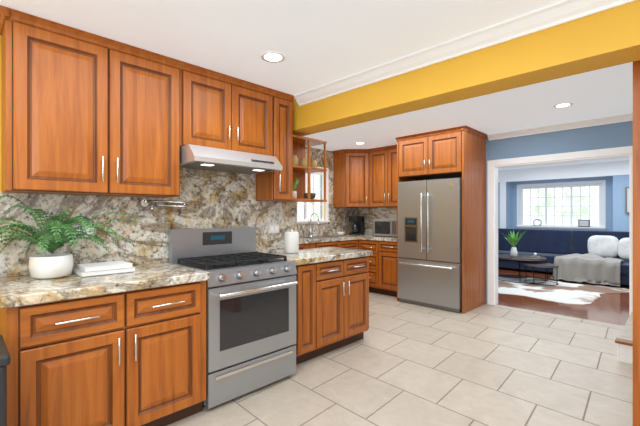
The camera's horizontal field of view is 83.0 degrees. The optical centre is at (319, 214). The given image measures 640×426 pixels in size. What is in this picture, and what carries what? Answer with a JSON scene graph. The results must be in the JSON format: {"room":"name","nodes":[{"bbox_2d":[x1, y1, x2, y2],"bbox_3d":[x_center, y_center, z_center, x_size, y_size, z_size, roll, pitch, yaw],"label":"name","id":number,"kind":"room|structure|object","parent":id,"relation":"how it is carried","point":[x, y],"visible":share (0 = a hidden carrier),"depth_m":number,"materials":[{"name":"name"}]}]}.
{"room":"kitchen","nodes":[
{"label":"kitchen","id":0,"kind":"room"},
{"bbox_2d":[0,35,296,277],"bbox_3d":[-1.829,0.075,2.366,0.290,2.450,4.220,0,0,45],"label":"wall","id":1,"kind":"structure","parent":0,"point":[215,199],"depth_m":2.70,"materials":[{"name":"beige stone"}]},
{"bbox_2d":[73,225,93,236],"bbox_3d":[-1.575,0.110,2.410,0.008,0.080,0.120,0,0,45],"label":"outlet","id":2,"kind":"object","parent":1,"relation":"attached to","point":[74,226],"depth_m":2.42,"materials":[{"name":"white plastic"}]},
{"bbox_2d":[0,5,294,200],"bbox_3d":[-1.060,-0.614,2.720,0.312,0.968,2.076,0,0,45],"label":"upper cabinet","id":3,"kind":"object","parent":1,"relation":"attached to","point":[85,113],"visible":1,"depth_m":2.30,"materials":[{"name":"brown wood"}]},
{"bbox_2d":[180,144,282,173],"bbox_3d":[-0.749,-0.431,2.928,0.448,0.131,0.780,0,0,45],"label":"range hood","id":4,"kind":"object","parent":3,"relation":"attached to","point":[206,158],"visible":0.98,"depth_m":2.77,"materials":[{"name":"silver metal"}]},
{"bbox_2d":[139,199,185,210],"bbox_3d":[-1.187,-0.069,2.753,0.074,0.088,0.328,0,0,45],"label":"pot filler","id":5,"kind":"object","parent":1,"relation":"attached to","point":[143,202],"visible":1,"depth_m":2.70,"materials":[{"name":"silver metal"}]},
{"bbox_2d":[269,225,278,232],"bbox_3d":[-0.448,0.140,3.545,0.008,0.080,0.120,0,0,45],"label":"outlet","id":6,"kind":"object","parent":1,"relation":"attached to","point":[273,228],"depth_m":3.54,"materials":[{"name":"white plastic"}]},
{"bbox_2d":[283,134,326,201],"bbox_3d":[-0.187,-0.441,3.648,0.266,0.622,0.467,0,0,45],"label":"shelf unit","id":7,"kind":"object","parent":1,"relation":"attached to","point":[300,143],"visible":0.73,"depth_m":3.71,"materials":[{"name":"brown wood"}]},
{"bbox_2d":[293,155,316,198],"bbox_3d":[-0.182,-0.365,3.634,0.130,0.425,0.397,0,0,45],"label":"decor","id":8,"kind":"object","parent":7,"relation":"on","point":[304,163],"visible":0.38,"depth_m":3.62,"materials":[{"name":"brown ceramic"}]},
{"bbox_2d":[293,0,639,135],"bbox_3d":[0.829,-0.975,2.538,3.820,0.349,0.230,0,0,45],"label":"header","id":9,"kind":"object","parent":1,"relation":"attached to","point":[603,39],"visible":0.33,"depth_m":2.19,"materials":[{"name":"yellow paint"}]},
{"bbox_2d":[294,0,636,105],"bbox_3d":[0.930,-1.055,2.221,3.230,0.088,0.075,0,0,45],"label":"crown molding","id":10,"kind":"structure","parent":9,"relation":"attached to","point":[550,16],"depth_m":2.22,"materials":[{"name":"white paint"}]},
{"bbox_2d":[0,0,632,169],"bbox_3d":[1.972,-1.185,4.313,5.940,0.170,12.340,0,0,45],"label":"ceiling","id":11,"kind":"structure","parent":0,"point":[316,43],"depth_m":2.33,"materials":[{"name":"white paint"}]},
{"bbox_2d":[260,51,285,62],"bbox_3d":[-0.328,-1.097,2.528,0.176,0.004,0.176,0,0,45],"label":"recessed light","id":12,"kind":"object","parent":11,"relation":"in","point":[273,57],"visible":1,"depth_m":2.53,"materials":[{"name":"white plastic"}]},
{"bbox_2d":[553,102,572,107],"bbox_3d":[2.552,-1.147,3.802,0.176,0.004,0.176,0,0,45],"label":"recessed light","id":13,"kind":"object","parent":11,"relation":"in","point":[560,105],"visible":1,"depth_m":3.80,"materials":[{"name":"white"}]},
{"bbox_2d":[324,154,339,223],"bbox_3d":[-0.491,0.075,5.963,0.120,2.450,3.070,0,0,45],"label":"wall","id":14,"kind":"structure","parent":0,"point":[333,154],"depth_m":6.62,"materials":[{"name":"paint"}]},
{"bbox_2d":[297,167,329,223],"bbox_3d":[-0.223,-0.335,6.162,0.140,0.990,1.010,0,0,45],"label":"kitchen window","id":15,"kind":"structure","parent":14,"relation":"in","point":[305,210],"depth_m":6.36,"materials":[{"name":"white glass"}]},
{"bbox_2d":[297,146,353,236],"bbox_3d":[-0.372,-0.390,5.984,0.017,1.517,2.929,0,0,45],"label":"backsplash","id":16,"kind":"structure","parent":14,"relation":"attached to","point":[339,220],"depth_m":6.54,"materials":[{"name":"beige stone"}]},
{"bbox_2d":[344,149,367,207],"bbox_3d":[0.656,-0.642,6.385,0.292,1.012,0.293,0,0,45],"label":"upper cabinet","id":17,"kind":"object","parent":14,"relation":"attached to","point":[365,178],"depth_m":6.38,"materials":[{"name":"brown wood"}]},
{"bbox_2d":[167,292,632,425],"bbox_3d":[-0.009,1.330,2.673,5.440,0.060,7.220,0,0,45],"label":"floor","id":18,"kind":"structure","parent":0,"point":[403,364],"depth_m":2.87,"materials":[{"name":"beige tile"}]},
{"bbox_2d":[0,335,10,425],"bbox_3d":[-1.442,0.910,1.287,0.340,0.780,0.495,0,0,45],"label":"trash bin","id":19,"kind":"object","parent":18,"relation":"on","point":[5,358],"visible":1,"depth_m":1.34,"materials":[{"name":"black plastic"}]},
{"bbox_2d":[0,281,205,425],"bbox_3d":[-1.299,0.862,2.219,0.705,0.877,0.988,0,0,45],"label":"base cabinet","id":20,"kind":"object","parent":18,"relation":"on","point":[134,358],"visible":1,"depth_m":1.95,"materials":[{"name":"brown wood"}]},
{"bbox_2d":[0,262,209,308],"bbox_3d":[-1.309,0.396,2.213,0.696,0.052,1.015,0,0,45],"label":"countertop","id":21,"kind":"structure","parent":20,"relation":"on","point":[22,290],"depth_m":1.98,"materials":[{"name":"beige stone"}]},
{"bbox_2d":[0,195,143,278],"bbox_3d":[-1.466,0.129,2.045,0.622,0.477,0.924,0,0,45],"label":"potted plant","id":22,"kind":"object","parent":21,"relation":"on","point":[52,265],"visible":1,"depth_m":2.07,"materials":[{"name":"green plant"}]},
{"bbox_2d":[72,261,135,276],"bbox_3d":[-1.380,0.342,2.314,0.240,0.053,0.300,0,0,45],"label":"books","id":23,"kind":"object","parent":21,"relation":"on","point":[97,269],"visible":0.98,"depth_m":2.24,"materials":[{"name":"grey paper"}]},
{"bbox_2d":[169,227,297,408],"bbox_3d":[-0.658,0.708,2.831,0.698,1.185,0.770,0,0,45],"label":"range","id":24,"kind":"object","parent":18,"relation":"on","point":[250,318],"visible":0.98,"depth_m":2.65,"materials":[{"name":"silver metal"}]},
{"bbox_2d":[299,244,306,249],"bbox_3d":[-0.810,0.862,5.106,0.628,0.876,1.064,0,0,45],"label":"base cabinet","id":25,"kind":"object","parent":18,"relation":"on","point":[301,246],"depth_m":5.23,"materials":[{"name":"brown wood"}]},
{"bbox_2d":[307,243,318,248],"bbox_3d":[-0.353,0.862,5.566,0.628,0.876,0.232,0,0,45],"label":"base cabinet","id":26,"kind":"object","parent":18,"relation":"on","point":[309,245],"depth_m":5.39,"materials":[{"name":"brown wood"}]},
{"bbox_2d":[293,256,368,364],"bbox_3d":[-0.053,0.862,3.544,0.604,0.877,1.075,0,0,45],"label":"base cabinet","id":27,"kind":"object","parent":18,"relation":"on","point":[332,305],"visible":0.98,"depth_m":3.33,"materials":[{"name":"brown wood"}]},
{"bbox_2d":[269,247,372,265],"bbox_3d":[-0.051,0.396,3.550,0.596,0.052,1.094,0,0,45],"label":"countertop","id":28,"kind":"structure","parent":27,"relation":"on","point":[310,256],"depth_m":3.43,"materials":[{"name":"beige stone"}]},
{"bbox_2d":[284,228,298,252],"bbox_3d":[-0.274,0.252,3.499,0.140,0.233,0.140,0,0,45],"label":"paper towel holder","id":29,"kind":"object","parent":28,"relation":"on","point":[291,240],"visible":1,"depth_m":3.44,"materials":[{"name":"white paper"}]},
{"bbox_2d":[319,239,358,248],"bbox_3d":[0.087,0.862,6.009,0.628,0.876,1.017,0,0,45],"label":"base cabinet","id":30,"kind":"object","parent":18,"relation":"on","point":[352,244],"depth_m":5.86,"materials":[{"name":"brown wood"}]},
{"bbox_2d":[359,240,378,292],"bbox_3d":[1.012,0.862,6.224,0.425,0.876,0.633,0,0,45],"label":"base cabinet","id":31,"kind":"object","parent":18,"relation":"on","point":[373,245],"depth_m":5.93,"materials":[{"name":"brown wood"}]},
{"bbox_2d":[299,234,372,243],"bbox_3d":[-0.151,0.395,5.763,0.637,0.053,2.927,0,0,45],"label":"countertop","id":32,"kind":"structure","parent":31,"relation":"on","point":[317,239],"depth_m":5.80,"materials":[{"name":"beige stone"}]},
{"bbox_2d":[309,213,318,235],"bbox_3d":[-0.073,0.169,6.054,0.216,0.399,0.118,0,0,45],"label":"sink faucet","id":33,"kind":"object","parent":32,"relation":"on","point":[310,233],"visible":1,"depth_m":6.08,"materials":[{"name":"silver metal"}]},
{"bbox_2d":[349,216,364,234],"bbox_3d":[0.678,0.199,6.686,0.180,0.338,0.245,0,0,45],"label":"coffee maker","id":34,"kind":"object","parent":32,"relation":"on","point":[358,227],"visible":1,"depth_m":6.62,"materials":[{"name":"black plastic"}]},
{"bbox_2d":[379,241,396,296],"bbox_3d":[1.315,0.862,5.923,0.429,0.876,0.633,0,0,45],"label":"base cabinet","id":35,"kind":"object","parent":18,"relation":"on","point":[382,271],"depth_m":5.73,"materials":[{"name":"brown wood"}]},
{"bbox_2d":[359,235,396,241],"bbox_3d":[1.181,0.396,6.051,0.800,0.052,0.642,0,0,45],"label":"countertop","id":36,"kind":"structure","parent":35,"relation":"on","point":[366,237],"depth_m":5.89,"materials":[{"name":"beige stone"}]},
{"bbox_2d":[373,219,396,236],"bbox_3d":[1.219,0.224,6.152,0.480,0.289,0.392,0,0,45],"label":"microwave","id":37,"kind":"object","parent":36,"relation":"on","point":[384,227],"visible":0.71,"depth_m":6.01,"materials":[{"name":"silver plastic"}]},
{"bbox_2d":[398,178,461,312],"bbox_3d":[1.729,0.410,5.303,0.936,1.780,0.818,0,0,45],"label":"refrigerator","id":38,"kind":"object","parent":18,"relation":"on","point":[430,243],"visible":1,"depth_m":5.00,"materials":[{"name":"silver metal"}]},
{"bbox_2d":[396,126,487,313],"bbox_3d":[1.788,0.076,5.329,1.067,2.448,0.812,0,0,45],"label":"tall cabinet","id":39,"kind":"object","parent":18,"relation":"on","point":[457,153],"visible":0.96,"depth_m":5.01,"materials":[{"name":"brown wood"}]},
{"bbox_2d":[615,312,632,364],"bbox_3d":[3.473,1.205,3.283,1.112,0.190,1.342,0,0,45],"label":"step platform","id":40,"kind":"object","parent":18,"relation":"on","point":[624,341],"visible":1,"depth_m":3.19,"materials":[{"name":"white"}]},
{"bbox_2d":[370,121,632,303],"bbox_3d":[2.495,0.075,5.287,5.310,2.450,0.120,0,0,45],"label":"wall","id":41,"kind":"structure","parent":0,"point":[613,135],"depth_m":4.64,"materials":[{"name":"blue paint"}]},
{"bbox_2d":[332,149,343,207],"bbox_3d":[0.655,-0.639,6.593,0.578,1.018,0.580,0,0,45],"label":"upper cabinet","id":42,"kind":"object","parent":41,"relation":"attached to","point":[338,154],"depth_m":6.49,"materials":[{"name":"brown wood"}]},
{"bbox_2d":[354,207,396,233],"bbox_3d":[1.178,0.120,6.496,1.435,0.497,0.019,0,0,45],"label":"backsplash","id":43,"kind":"structure","parent":41,"relation":"attached to","point":[369,214],"depth_m":6.69,"materials":[{"name":"beige stone"}]},
{"bbox_2d":[368,145,396,207],"bbox_3d":[1.272,-0.639,6.188,0.864,1.018,0.318,0,0,45],"label":"upper cabinet","id":44,"kind":"object","parent":41,"relation":"attached to","point":[382,161],"depth_m":6.17,"materials":[{"name":"brown wood"}]},
{"bbox_2d":[487,113,632,140],"bbox_3d":[3.373,-1.110,4.283,2.670,0.078,0.066,0,0,45],"label":"crown molding","id":45,"kind":"structure","parent":41,"relation":"attached to","point":[577,124],"depth_m":4.56,"materials":[{"name":"white paint"}]},
{"bbox_2d":[487,146,632,315],"bbox_3d":[3.066,0.261,4.706,1.670,2.087,0.143,0,0,45],"label":"door frame","id":46,"kind":"structure","parent":41,"relation":"attached to","point":[493,166],"depth_m":4.98,"materials":[{"name":"white wood"}]},
{"bbox_2d":[497,267,628,325],"bbox_3d":[4.622,1.330,6.769,5.640,0.060,5.120,0,0,45],"label":"floor","id":47,"kind":"structure","parent":0,"point":[611,308],"depth_m":5.23,"materials":[{"name":"brown wood"}]},
{"bbox_2d":[498,277,628,304],"bbox_3d":[3.726,1.298,6.567,2.873,0.004,2.029,0,0,45],"label":"cowhide rug","id":48,"kind":"object","parent":47,"relation":"on","point":[571,293],"visible":0.77,"depth_m":6.17,"materials":[{"name":"white fur"}]},
{"bbox_2d":[498,254,546,282],"bbox_3d":[3.991,1.067,7.241,0.920,0.454,0.920,0,0,45],"label":"coffee table","id":49,"kind":"object","parent":48,"relation":"on","point":[519,257],"visible":0.69,"depth_m":7.07,"materials":[{"name":"grey"}]},
{"bbox_2d":[502,230,524,256],"bbox_3d":[3.841,0.563,7.130,0.474,0.551,0.354,0,0,45],"label":"potted plant","id":50,"kind":"object","parent":49,"relation":"on","point":[513,239],"visible":1,"depth_m":7.14,"materials":[{"name":"green plant"}]},
{"bbox_2d":[524,262,558,285],"bbox_3d":[4.134,1.105,6.774,0.560,0.350,0.560,0,0,45],"label":"coffee table","id":51,"kind":"object","parent":48,"relation":"on","point":[540,264],"visible":1,"depth_m":6.71,"materials":[{"name":"grey"}]},
{"bbox_2d":[498,228,628,284],"bbox_3d":[5.185,0.825,7.762,4.446,0.950,1.663,0,0,45],"label":"sectional sofa","id":52,"kind":"object","parent":47,"relation":"on","point":[550,245],"visible":0.25,"depth_m":8.16,"materials":[{"name":"blue fabric"}]},
{"bbox_2d":[550,253,623,286],"bbox_3d":[5.088,1.009,6.923,1.062,0.512,0.606,0,0,45],"label":"throw blanket","id":53,"kind":"object","parent":52,"relation":"on","point":[592,268],"visible":0.96,"depth_m":6.74,"materials":[{"name":"grey fabric"}]},
{"bbox_2d":[587,235,618,257],"bbox_3d":[5.554,0.630,7.098,0.500,0.440,0.160,0,-10,35],"label":"pillow","id":54,"kind":"object","parent":52,"relation":"on","point":[603,246],"visible":0.81,"depth_m":7.04,"materials":[{"name":"fabric"}]},
{"bbox_2d":[618,238,628,259],"bbox_3d":[5.810,0.640,6.688,0.160,0.420,0.480,16,-10,-40],"label":"pillow","id":55,"kind":"object","parent":52,"relation":"on","point":[623,248],"visible":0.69,"depth_m":6.75,"materials":[{"name":"fabric"}]},
{"bbox_2d":[498,160,628,231],"bbox_3d":[6.024,0.075,8.181,5.640,2.450,0.140,0,0,45],"label":"wall","id":56,"kind":"structure","parent":0,"point":[614,175],"depth_m":8.40,"materials":[{"name":"blue paint"}]},
{"bbox_2d":[516,180,605,229],"bbox_3d":[5.894,-0.220,8.959,1.860,1.140,0.140,0,0,45],"label":"window","id":57,"kind":"structure","parent":56,"relation":"in","point":[564,205],"depth_m":8.91,"materials":[{"name":"white glass"}]},
{"bbox_2d":[533,218,541,225],"bbox_3d":[5.543,0.205,9.229,0.210,0.210,0.040,0,0,45],"label":"ring","id":58,"kind":"object","parent":57,"relation":"on","point":[540,224],"visible":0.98,"depth_m":9.21,"materials":[{"name":"white ceramic"}]},
{"bbox_2d":[578,220,589,226],"bbox_3d":[6.232,0.207,8.547,0.220,0.174,0.028,0,0,45],"label":"photo frame","id":59,"kind":"object","parent":57,"relation":"on","point":[583,223],"visible":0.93,"depth_m":8.54,"materials":[{"name":"black plastic"}]},
{"bbox_2d":[625,187,628,213],"bbox_3d":[6.566,-0.300,7.520,0.340,0.560,0.031,0,0,45],"label":"framed picture","id":60,"kind":"object","parent":56,"relation":"attached to","point":[626,200],"visible":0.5,"depth_m":7.61,"materials":[{"name":"brown wood"}]},
{"bbox_2d":[633,60,639,425],"bbox_3d":[2.048,0.075,1.687,0.888,2.449,0.120,0,0,45],"label":"door frame","id":61,"kind":"structure","parent":0,"point":[636,243],"depth_m":1.95,"materials":[{"name":"brown wood"}]}
]}

